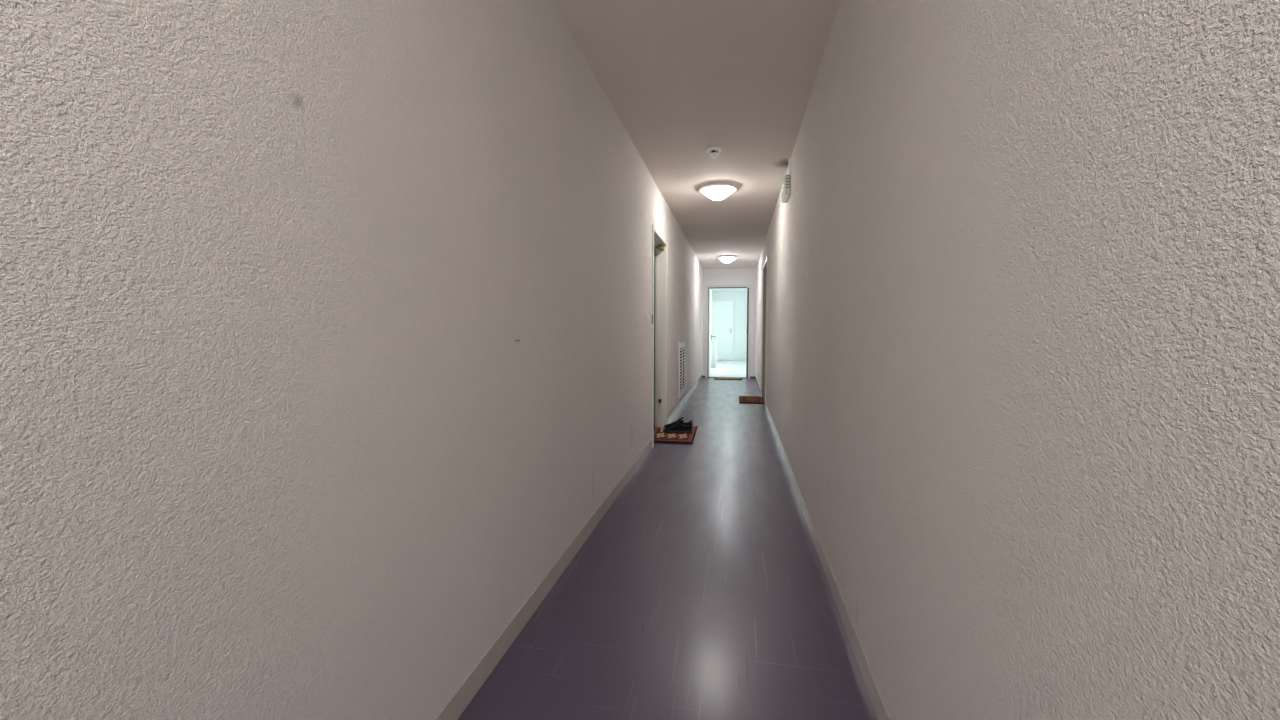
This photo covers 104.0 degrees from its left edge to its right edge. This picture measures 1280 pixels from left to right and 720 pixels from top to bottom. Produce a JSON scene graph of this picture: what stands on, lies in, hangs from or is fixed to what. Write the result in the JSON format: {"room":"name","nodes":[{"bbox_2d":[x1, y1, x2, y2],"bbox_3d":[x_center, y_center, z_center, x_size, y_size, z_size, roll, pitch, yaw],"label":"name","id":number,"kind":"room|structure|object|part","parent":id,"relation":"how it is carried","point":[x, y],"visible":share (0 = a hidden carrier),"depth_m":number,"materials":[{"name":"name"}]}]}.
{"room":"apartment building corridor","nodes":[
{"label":"apartment building corridor","id":0,"kind":"room"},
{"bbox_2d":[0,0,702,719],"bbox_3d":[-0.123,-0.378,4.027,0.250,2.465,15.090,1,4,11],"label":"wall","id":1,"kind":"structure","parent":0,"point":[325,334],"depth_m":0.89,"materials":[{"name":"paint"}]},
{"bbox_2d":[435,374,702,719],"bbox_3d":[0.001,0.812,4.075,0.003,0.082,15.089,1,4,11],"label":"baseboard","id":2,"kind":"structure","parent":1,"relation":"attached to","point":[463,696],"depth_m":1.88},
{"bbox_2d":[646,313,649,323],"bbox_3d":[0.070,-0.359,4.322,0.018,0.090,0.070,1,4,11],"label":"wall switch","id":3,"kind":"object","parent":1,"relation":"attached to","point":[647,314],"visible":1,"depth_m":4.29,"materials":[{"name":"white plastic"}]},
{"bbox_2d":[650,311,652,326],"bbox_3d":[0.102,-0.363,4.479,0.021,0.140,0.060,1,4,11],"label":"switch","id":4,"kind":"object","parent":1,"relation":"attached to","point":[651,313],"visible":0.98,"depth_m":4.45,"materials":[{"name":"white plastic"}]},
{"bbox_2d":[652,224,667,447],"bbox_3d":[0.124,-0.234,5.059,0.177,2.050,0.950,1,4,11],"label":"door","id":5,"kind":"structure","parent":1,"relation":"in","point":[659,244],"depth_m":5.45,"materials":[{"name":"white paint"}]},
{"bbox_3d":[0.118,-0.224,5.061,0.165,2.030,0.910,1,4,11],"label":"frame","id":6,"kind":"part","parent":5,"relation":"part of","materials":[{"name":"white wood"}]},
{"bbox_2d":[679,342,684,397],"bbox_3d":[0.597,0.123,7.096,0.008,0.750,0.720,1,4,11],"label":"air vent","id":7,"kind":"object","parent":1,"relation":"in","point":[682,344],"visible":1,"depth_m":7.04,"materials":[{"name":"white metal"}]},
{"bbox_2d":[458,360,877,719],"bbox_3d":[1.065,0.705,7.337,2.120,0.100,21.900,1,4,11],"label":"floor","id":8,"kind":"structure","parent":0,"point":[702,591],"depth_m":1.98,"materials":[{"name":"grey laminate"}]},
{"bbox_2d":[654,426,697,442],"bbox_3d":[0.350,0.768,5.250,0.460,0.014,0.820,1,4,10],"label":"doormat","id":9,"kind":"object","parent":8,"relation":"on","point":[660,435],"visible":0.6,"depth_m":5.06,"materials":[{"name":"fabric"}]},
{"bbox_2d":[663,420,692,433],"bbox_3d":[0.402,0.693,5.231,0.325,0.137,0.105,0,4,5],"label":"shoe","id":10,"kind":"object","parent":9,"relation":"on","point":[678,427],"visible":1,"depth_m":5.20,"materials":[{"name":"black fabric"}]},
{"bbox_2d":[664,417,692,427],"bbox_3d":[0.418,0.682,5.406,0.325,0.137,0.105,1,4,16],"label":"shoe","id":11,"kind":"object","parent":9,"relation":"on","point":[679,419],"visible":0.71,"depth_m":5.38,"materials":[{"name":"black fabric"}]},
{"bbox_2d":[711,341,716,367],"bbox_3d":[2.004,-0.159,14.468,0.415,0.755,0.484,1,4,11],"label":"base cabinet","id":12,"kind":"object","parent":8,"relation":"on","point":[713,343],"visible":0.32,"depth_m":14.23,"materials":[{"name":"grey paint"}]},
{"bbox_2d":[714,377,741,379],"bbox_3d":[1.964,0.414,11.114,0.600,0.018,0.360,1,4,11],"label":"doormat","id":13,"kind":"object","parent":8,"relation":"on","point":[716,378],"visible":1,"depth_m":11.06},
{"bbox_2d":[739,396,764,403],"bbox_3d":[1.735,0.618,7.793,0.370,0.016,0.740,1,4,11],"label":"doormat","id":14,"kind":"object","parent":8,"relation":"on","point":[742,399],"visible":1,"depth_m":7.75,"materials":[{"name":"fabric"}]},
{"bbox_2d":[554,0,839,290],"bbox_3d":[1.065,-1.856,7.181,2.120,0.100,21.900,1,4,11],"label":"ceiling","id":15,"kind":"structure","parent":0,"point":[683,79],"depth_m":2.87,"materials":[{"name":"paint"}]},
{"bbox_2d":[706,147,721,157],"bbox_3d":[0.563,-1.570,3.805,0.116,0.058,0.116,1,4,11],"label":"smoke detector","id":16,"kind":"object","parent":15,"relation":"attached to","point":[713,152],"visible":1,"depth_m":3.78,"materials":[{"name":"white plastic"}]},
{"bbox_2d":[699,183,736,199],"bbox_3d":[0.749,-1.601,4.809,0.356,0.120,0.356,1,4,11],"label":"ceiling light","id":17,"kind":"object","parent":15,"relation":"attached to","point":[715,191],"visible":1,"depth_m":4.72,"materials":[{"name":"white glass"}]},
{"bbox_2d":[703,187,732,199],"bbox_3d":[0.749,-1.583,4.810,0.292,0.084,0.292,1,4,11],"label":"diffuser","id":18,"kind":"object","parent":17,"relation":"attached to","point":[715,193],"depth_m":4.73,"materials":[{"name":"white glass"}]},
{"bbox_2d":[718,255,736,262],"bbox_3d":[1.633,-1.879,9.365,0.356,0.120,0.356,1,4,11],"label":"ceiling light","id":19,"kind":"object","parent":15,"relation":"attached to","point":[726,258],"visible":1,"depth_m":9.26,"materials":[{"name":"white glass"}]},
{"bbox_2d":[719,257,734,262],"bbox_3d":[1.633,-1.861,9.366,0.292,0.084,0.292,1,4,11],"label":"diffuser","id":20,"kind":"object","parent":19,"relation":"attached to","point":[725,259],"depth_m":9.28,"materials":[{"name":"white glass"}]},
{"bbox_2d":[703,268,755,375],"bbox_3d":[1.874,-0.827,11.373,1.970,2.465,0.120,1,4,11],"label":"wall","id":21,"kind":"structure","parent":0,"point":[732,276],"depth_m":11.22,"materials":[{"name":"paint"}]},
{"bbox_2d":[705,285,750,377],"bbox_3d":[2.078,-0.665,11.769,0.996,2.095,0.995,1,4,11],"label":"door","id":22,"kind":"structure","parent":21,"relation":"in","point":[709,336],"depth_m":11.34,"materials":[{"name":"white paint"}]},
{"bbox_2d":[712,291,746,359],"bbox_3d":[3.139,-1.227,17.940,2.120,2.465,0.100,1,4,11],"label":"wall","id":23,"kind":"structure","parent":0,"point":[740,297],"depth_m":17.81,"materials":[{"name":"paint"}]},
{"bbox_2d":[711,300,734,359],"bbox_3d":[2.881,-1.072,17.908,0.970,2.160,0.078,1,4,11],"label":"door","id":24,"kind":"structure","parent":23,"relation":"in","point":[722,311],"depth_m":17.91,"materials":[{"name":"paint"}]},
{"bbox_2d":[755,0,1279,719],"bbox_3d":[1.271,-0.362,3.757,0.250,2.465,15.090,1,4,11],"label":"wall","id":25,"kind":"structure","parent":0,"point":[1023,350],"depth_m":0.67,"materials":[{"name":"paint"}]},
{"bbox_2d":[761,256,767,404],"bbox_3d":[1.928,-0.410,7.469,0.152,2.110,1.120,1,4,11],"label":"door","id":26,"kind":"structure","parent":25,"relation":"in","point":[765,266],"depth_m":7.96,"materials":[{"name":"wood"}]},
{"bbox_3d":[1.933,-0.401,7.468,0.140,2.090,1.080,1,4,11],"label":"frame","id":27,"kind":"part","parent":26,"relation":"part of","materials":[{"name":"white wood"}]},
{"bbox_2d":[781,175,790,202],"bbox_3d":[1.201,-1.405,4.120,0.049,0.147,0.302,1,4,11],"label":"emergency light","id":28,"kind":"object","parent":25,"relation":"attached to","point":[786,186],"visible":1,"depth_m":3.99,"materials":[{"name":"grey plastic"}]},
{"bbox_3d":[1.180,-1.417,4.124,0.003,0.100,0.276,1,4,11],"label":"sign panel","id":29,"kind":"part","parent":28,"relation":"part of","materials":[{"name":"white plastic"}]},
{"bbox_2d":[788,158,790,174],"bbox_3d":[1.195,-1.541,3.996,0.016,0.140,0.030,1,4,11],"label":"cable trunking","id":30,"kind":"object","parent":25,"relation":"attached to","point":[789,163],"visible":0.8,"depth_m":3.98,"materials":[{"name":"white plastic"}]},
{"bbox_2d":[755,376,889,719],"bbox_3d":[1.147,0.826,3.853,0.003,0.082,15.089,1,4,11],"label":"baseboard","id":31,"kind":"structure","parent":25,"relation":"attached to","point":[881,713],"depth_m":1.89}
]}

